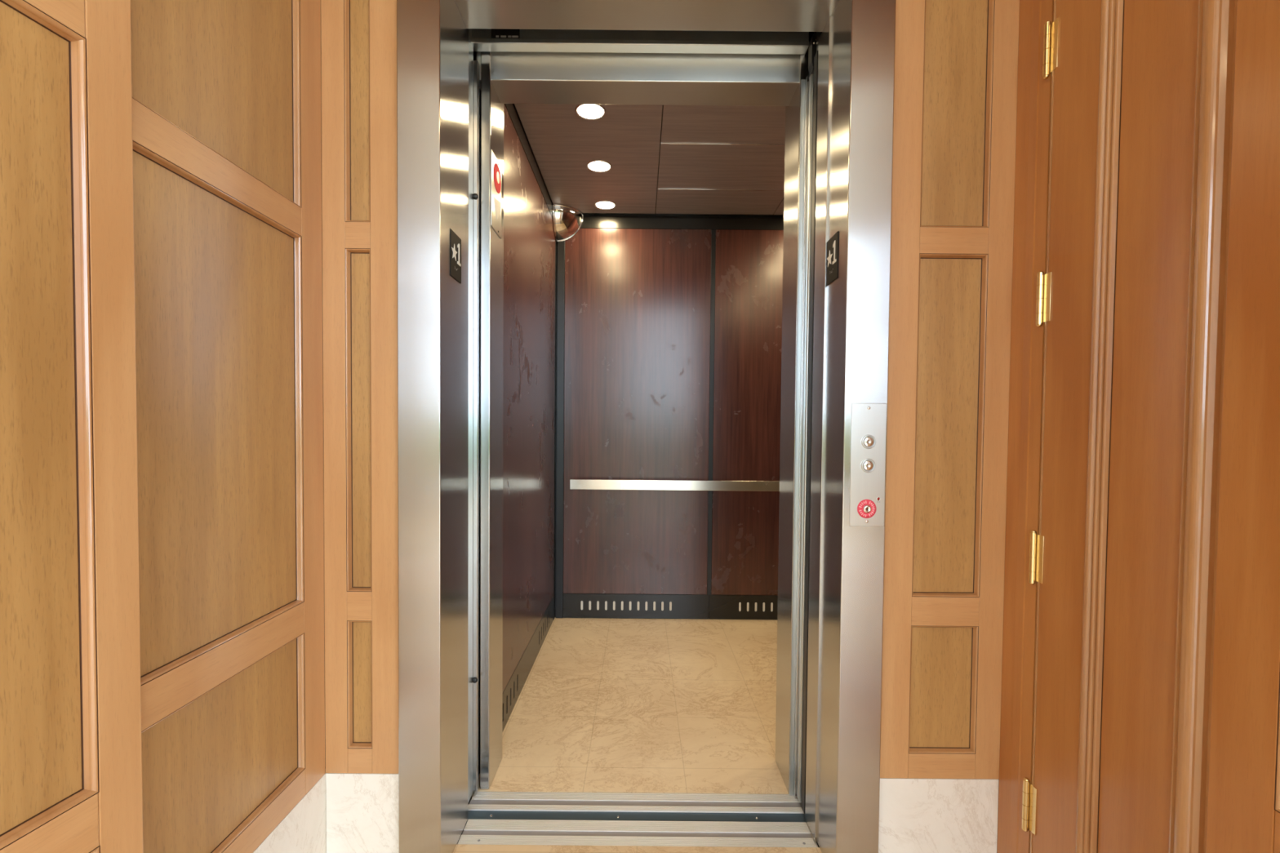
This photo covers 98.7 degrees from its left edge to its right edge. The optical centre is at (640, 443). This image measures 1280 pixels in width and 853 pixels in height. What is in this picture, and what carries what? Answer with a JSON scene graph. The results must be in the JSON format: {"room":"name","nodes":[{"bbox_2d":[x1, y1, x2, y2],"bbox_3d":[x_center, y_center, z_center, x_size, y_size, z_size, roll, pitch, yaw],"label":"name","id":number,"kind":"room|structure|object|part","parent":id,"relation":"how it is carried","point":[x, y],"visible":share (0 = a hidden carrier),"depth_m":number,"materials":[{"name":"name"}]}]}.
{"room":"elevator lobby","nodes":[
{"label":"elevator lobby","id":0,"kind":"room"},
{"bbox_2d":[130,0,324,852],"bbox_3d":[-0.852,-0.476,0.603,0.288,3.000,1.335,1,2,0],"label":"wall","id":1,"kind":"structure","parent":0,"point":[227,115],"depth_m":0.99,"materials":[{"name":"brown wood"}]},
{"bbox_2d":[0,0,143,852],"bbox_3d":[-0.789,-0.185,0.361,0.040,2.408,0.840,1,2,8],"label":"door","id":2,"kind":"structure","parent":1,"relation":"in","point":[71,742],"depth_m":0.70,"materials":[{"name":"brown wood"}]},
{"bbox_3d":[-0.780,-0.020,0.407,0.004,0.990,0.644,1,2,8],"label":"recessed panel","id":3,"kind":"part","parent":2,"relation":"part of","materials":[{"name":"brown wood"}]},
{"bbox_3d":[-0.789,0.511,0.421,0.039,0.073,0.643,1,2,8],"label":"rail","id":4,"kind":"part","parent":2,"relation":"part of","materials":[{"name":"brown wood"}]},
{"bbox_3d":[-0.779,-0.562,0.393,0.039,0.095,0.643,1,2,8],"label":"rail","id":5,"kind":"part","parent":2,"relation":"part of","materials":[{"name":"brown wood"}]},
{"bbox_3d":[-0.733,-0.970,0.960,0.004,0.948,0.403,1,2,0],"label":"recessed panel","id":6,"kind":"part","parent":1,"relation":"part of","materials":[{"name":"brown wood"}]},
{"bbox_3d":[-0.741,-0.043,0.984,0.004,0.787,0.403,1,2,0],"label":"recessed panel","id":7,"kind":"part","parent":1,"relation":"part of","materials":[{"name":"brown wood"}]},
{"bbox_3d":[-0.731,-0.467,0.973,0.017,0.060,0.402,1,2,0],"label":"rail","id":8,"kind":"part","parent":1,"relation":"part of","materials":[{"name":"brown wood"}]},
{"bbox_3d":[-0.747,0.568,1.000,0.004,0.300,0.403,1,2,0],"label":"recessed panel","id":9,"kind":"part","parent":1,"relation":"part of","materials":[{"name":"brown wood"}]},
{"bbox_3d":[-0.739,0.384,0.995,0.017,0.068,0.402,1,2,0],"label":"rail","id":10,"kind":"part","parent":1,"relation":"part of","materials":[{"name":"brown wood"}]},
{"bbox_3d":[-0.742,0.748,1.005,0.017,0.059,0.402,1,2,0],"label":"rail","id":11,"kind":"part","parent":1,"relation":"part of","materials":[{"name":"brown wood"}]},
{"bbox_2d":[253,768,326,852],"bbox_3d":[-0.744,0.896,1.056,0.016,0.236,0.498,1,2,0],"label":"baseboard","id":12,"kind":"structure","parent":1,"relation":"attached to","point":[304,829],"depth_m":1.20,"materials":[{"name":"beige stone"}]},
{"bbox_2d":[453,844,822,852],"bbox_3d":[-0.010,1.120,-1.594,6.800,0.060,5.954,1,2,0],"label":"floor","id":13,"kind":"structure","parent":0,"point":[460,848],"depth_m":1.37,"materials":[{"name":"beige stone"}]},
{"bbox_2d":[320,0,1019,849],"bbox_3d":[0.203,-0.285,2.268,2.800,3.450,2.050,1,2,0],"label":"wall","id":14,"kind":"structure","parent":0,"point":[956,61],"depth_m":1.26,"materials":[{"name":"brown wood"}]},
{"bbox_3d":[-0.642,-0.473,1.259,0.057,0.060,0.017,1,2,0],"label":"rail","id":15,"kind":"part","parent":14,"relation":"part of","materials":[{"name":"brown wood"}]},
{"bbox_3d":[-0.638,-0.977,1.252,0.058,0.948,0.004,1,2,0],"label":"recessed panel","id":16,"kind":"part","parent":14,"relation":"part of","materials":[{"name":"brown wood"}]},
{"bbox_3d":[-0.650,0.377,1.281,0.057,0.068,0.017,1,2,0],"label":"rail","id":17,"kind":"part","parent":14,"relation":"part of","materials":[{"name":"brown wood"}]},
{"bbox_3d":[-0.653,0.741,1.291,0.057,0.059,0.017,1,2,0],"label":"rail","id":18,"kind":"part","parent":14,"relation":"part of","materials":[{"name":"brown wood"}]},
{"bbox_3d":[-0.646,-0.050,1.276,0.058,0.787,0.004,1,2,0],"label":"recessed panel","id":19,"kind":"part","parent":14,"relation":"part of","materials":[{"name":"brown wood"}]},
{"bbox_2d":[325,773,399,852],"bbox_3d":[-0.646,0.890,1.296,0.178,0.236,0.018,1,2,0],"label":"baseboard","id":20,"kind":"structure","parent":14,"relation":"attached to","point":[362,809],"depth_m":1.29,"materials":[{"name":"beige stone"}]},
{"bbox_3d":[-0.652,0.561,1.292,0.058,0.300,0.004,1,2,0],"label":"recessed panel","id":21,"kind":"part","parent":14,"relation":"part of","materials":[{"name":"brown wood"}]},
{"bbox_2d":[457,819,817,847],"bbox_3d":[-0.005,1.028,1.428,0.909,0.035,0.091,1,2,0],"label":"sill","id":22,"kind":"structure","parent":14,"relation":"on","point":[476,832],"depth_m":1.43,"materials":[{"name":"silver metal"}]},
{"bbox_3d":[-0.005,1.030,1.428,0.909,0.030,0.091,1,2,0],"label":"sill","id":23,"kind":"part","parent":22,"relation":"part of","materials":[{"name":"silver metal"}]},
{"bbox_2d":[463,28,814,828],"bbox_3d":[0.390,-0.140,2.253,1.823,2.335,1.619,1,2,0],"label":"car","id":24,"kind":"object","parent":14,"relation":"attached to","point":[633,655],"visible":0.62,"depth_m":2.28,"materials":[{"name":"brown wood"}]},
{"bbox_3d":[-0.486,-0.097,1.512,0.036,2.199,0.058,1,2,0],"label":"strike post","id":25,"kind":"part","parent":24,"relation":"part of","materials":[{"name":"silver metal"}]},
{"bbox_2d":[490,149,501,239],"bbox_3d":[-0.418,-0.721,1.603,0.004,0.212,0.110,1,2,0],"label":"plate","id":26,"kind":"object","parent":24,"relation":"attached to","point":[495,168],"visible":1,"depth_m":1.59,"materials":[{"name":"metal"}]},
{"bbox_2d":[496,171,499,183],"bbox_3d":[-0.416,-0.778,1.612,0.001,0.032,0.032,1,2,0],"label":"print","id":27,"kind":"object","parent":26,"relation":"attached to","point":[497,172],"depth_m":1.61,"materials":[{"name":"white"}]},
{"bbox_2d":[495,35,518,37],"bbox_3d":[-0.362,-1.105,1.495,0.061,0.005,0.001,1,2,0],"label":"print","id":28,"kind":"object","parent":24,"relation":"on","point":[496,36],"depth_m":1.49,"materials":[{"name":"grey"}]},
{"bbox_3d":[-0.473,0.913,2.365,0.004,0.134,1.250,1,2,0],"label":"kick plate","id":29,"kind":"part","parent":24,"relation":"part of","materials":[{"name":"black metal"}]},
{"bbox_3d":[-0.469,-0.151,2.337,0.014,1.992,1.250,1,2,0],"label":"wall panel","id":30,"kind":"part","parent":24,"relation":"part of","materials":[{"name":"brown wood"}]},
{"bbox_2d":[552,204,583,241],"bbox_3d":[-0.379,-1.158,2.900,0.145,0.145,0.145,1,2,0],"label":"convex mirror","id":31,"kind":"object","parent":24,"relation":"attached to","point":[567,220],"visible":1,"depth_m":2.88,"materials":[{"name":"silver metal"}]},
{"bbox_3d":[-0.184,-1.222,2.256,0.528,0.018,1.375,1,2,0],"label":"ceiling panel","id":32,"kind":"part","parent":24,"relation":"part of","materials":[{"name":"laminate"}]},
{"bbox_2d":[574,104,605,119],"bbox_3d":[-0.180,-1.206,1.998,0.112,0.007,0.112,1,2,0],"label":"recessed light","id":33,"kind":"object","parent":24,"relation":"attached to","point":[588,112],"visible":0.87,"depth_m":2.00,"materials":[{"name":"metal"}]},
{"bbox_2d":[586,160,612,172],"bbox_3d":[-0.180,-1.217,2.416,0.112,0.007,0.112,1,2,0],"label":"recessed light","id":34,"kind":"object","parent":24,"relation":"attached to","point":[596,166],"visible":1,"depth_m":2.41,"materials":[{"name":"white"}]},
{"bbox_2d":[594,200,616,209],"bbox_3d":[-0.180,-1.228,2.835,0.112,0.007,0.112,1,2,0],"label":"recessed light","id":35,"kind":"object","parent":24,"relation":"attached to","point":[604,205],"visible":1,"depth_m":2.84,"materials":[{"name":"white"}]},
{"bbox_3d":[-0.023,0.900,3.033,0.803,0.134,0.004,1,2,0],"label":"kick plate","id":36,"kind":"part","parent":24,"relation":"part of","materials":[{"name":"black metal"}]},
{"bbox_3d":[-0.019,-0.165,3.010,0.792,1.992,0.014,1,2,0],"label":"wall panel","id":37,"kind":"part","parent":24,"relation":"part of","materials":[{"name":"brown wood"}]},
{"bbox_3d":[0.407,1.031,1.548,1.768,0.031,0.074,1,2,0],"label":"car sill","id":38,"kind":"part","parent":24,"relation":"part of","materials":[{"name":"silver metal"}]},
{"bbox_2d":[569,479,779,491],"bbox_3d":[0.381,0.227,2.980,1.515,0.054,0.066,1,2,0],"label":"handrail","id":39,"kind":"object","parent":24,"relation":"attached to","point":[575,484],"visible":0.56,"depth_m":2.95,"materials":[{"name":"silver metal"}]},
{"bbox_3d":[0.397,-1.230,2.791,0.628,0.018,0.304,1,2,0],"label":"ceiling panel","id":40,"kind":"part","parent":24,"relation":"part of","materials":[{"name":"laminate"}]},
{"bbox_3d":[0.397,-1.221,2.426,0.628,0.018,0.416,1,2,0],"label":"ceiling panel","id":41,"kind":"part","parent":24,"relation":"part of","materials":[{"name":"laminate"}]},
{"bbox_3d":[0.397,-1.207,1.891,0.628,0.018,0.645,1,2,0],"label":"ceiling panel","id":42,"kind":"part","parent":24,"relation":"part of","materials":[{"name":"laminate"}]},
{"bbox_3d":[0.780,0.907,3.033,0.800,0.134,0.004,1,2,0],"label":"kick plate","id":43,"kind":"part","parent":24,"relation":"part of","materials":[{"name":"black metal"}]},
{"bbox_3d":[0.795,-0.157,3.010,0.789,1.992,0.014,1,2,0],"label":"wall panel","id":44,"kind":"part","parent":24,"relation":"part of","materials":[{"name":"brown wood"}]},
{"bbox_3d":[0.978,-1.211,2.256,0.528,0.018,1.375,1,2,0],"label":"ceiling panel","id":45,"kind":"part","parent":24,"relation":"part of","materials":[{"name":"laminate"}]},
{"bbox_2d":[796,31,816,802],"bbox_3d":[0.905,-0.044,1.513,0.910,2.104,0.040,1,2,0],"label":"door","id":46,"kind":"structure","parent":24,"relation":"attached to","point":[812,45],"depth_m":1.51,"materials":[{"name":"metal"}]},
{"bbox_2d":[396,0,896,852],"bbox_3d":[0.005,-0.073,1.347,1.104,2.170,0.216,1,2,0],"label":"door frame","id":47,"kind":"structure","parent":14,"relation":"attached to","point":[857,38],"depth_m":1.26,"materials":[{"name":"metal"}]},
{"bbox_2d":[449,228,461,283],"bbox_3d":[-0.445,-0.450,1.329,0.003,0.108,0.076,1,2,0],"label":"sign","id":48,"kind":"object","parent":47,"relation":"attached to","point":[455,241],"visible":1,"depth_m":1.32,"materials":[{"name":"black plastic"}]},
{"bbox_2d":[801,31,822,813],"bbox_3d":[0.907,-0.047,1.474,0.907,2.112,0.034,1,2,0],"label":"hall door","id":49,"kind":"structure","parent":14,"relation":"in","point":[818,33],"depth_m":1.47,"materials":[{"name":"metal"}]},
{"bbox_2d":[826,231,839,285],"bbox_3d":[0.461,-0.442,1.323,0.003,0.108,0.076,1,2,0],"label":"sign","id":50,"kind":"object","parent":14,"relation":"attached to","point":[832,265],"visible":1,"depth_m":1.32,"materials":[{"name":"black plastic"}]},
{"bbox_2d":[849,403,886,526],"bbox_3d":[0.514,0.049,1.237,0.078,0.278,0.008,1,2,0],"label":"panel","id":51,"kind":"object","parent":14,"relation":"attached to","point":[868,420],"visible":1,"depth_m":1.24,"materials":[{"name":"metal"}]},
{"bbox_2d":[878,777,998,852],"bbox_3d":[0.694,0.902,1.296,0.284,0.236,0.018,1,2,0],"label":"baseboard","id":52,"kind":"structure","parent":14,"relation":"attached to","point":[917,815],"depth_m":1.29,"materials":[{"name":"beige stone"}]},
{"bbox_3d":[0.705,0.573,1.292,0.157,0.300,0.004,1,2,0],"label":"recessed panel","id":53,"kind":"part","parent":14,"relation":"part of","materials":[{"name":"brown wood"}]},
{"bbox_3d":[0.703,0.753,1.291,0.156,0.059,0.017,1,2,0],"label":"rail","id":54,"kind":"part","parent":14,"relation":"part of","materials":[{"name":"brown wood"}]},
{"bbox_3d":[0.706,0.390,1.281,0.156,0.068,0.017,1,2,0],"label":"rail","id":55,"kind":"part","parent":14,"relation":"part of","materials":[{"name":"brown wood"}]},
{"bbox_3d":[0.710,-0.038,1.276,0.157,0.787,0.004,1,2,0],"label":"recessed panel","id":56,"kind":"part","parent":14,"relation":"part of","materials":[{"name":"brown wood"}]},
{"bbox_3d":[0.714,-0.461,1.259,0.156,0.060,0.017,1,2,0],"label":"rail","id":57,"kind":"part","parent":14,"relation":"part of","materials":[{"name":"brown wood"}]},
{"bbox_3d":[0.719,-0.965,1.252,0.157,0.948,0.004,1,2,0],"label":"recessed panel","id":58,"kind":"part","parent":14,"relation":"part of","materials":[{"name":"brown wood"}]},
{"bbox_2d":[996,0,1053,852],"bbox_3d":[0.950,-0.460,0.604,0.208,3.000,1.332,1,2,0],"label":"door frame","id":59,"kind":"structure","parent":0,"point":[1033,91],"depth_m":1.21,"materials":[{"name":"brown wood"}]},
{"bbox_2d":[1021,0,1237,852],"bbox_3d":[0.855,-0.248,0.980,0.043,2.544,0.367,1,2,0],"label":"door","id":60,"kind":"structure","parent":59,"relation":"in","point":[1134,284],"depth_m":0.96,"materials":[{"name":"brown wood"}]},
{"bbox_3d":[0.859,-0.249,1.012,0.036,2.544,0.035,1,2,0],"label":"moulding","id":61,"kind":"part","parent":60,"relation":"part of","materials":[{"name":"brown wood"}]},
{"bbox_3d":[0.867,-0.246,0.921,0.019,2.544,0.148,1,2,0],"label":"recessed panel","id":62,"kind":"part","parent":60,"relation":"part of","materials":[{"name":"brown wood"}]},
{"bbox_3d":[0.856,-0.244,0.822,0.040,2.544,0.052,1,2,0],"label":"moulding","id":63,"kind":"part","parent":60,"relation":"part of","materials":[{"name":"brown wood"}]},
{"bbox_2d":[1205,0,1279,852],"bbox_3d":[0.849,-0.170,0.361,0.036,2.408,0.840,1,2,0],"label":"door","id":64,"kind":"structure","parent":59,"relation":"in","point":[1243,802],"depth_m":0.75,"materials":[{"name":"brown wood"}]},
{"bbox_3d":[0.842,0.524,0.398,0.036,0.078,0.636,1,2,0],"label":"rail","id":65,"kind":"part","parent":64,"relation":"part of","materials":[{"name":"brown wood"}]}
]}

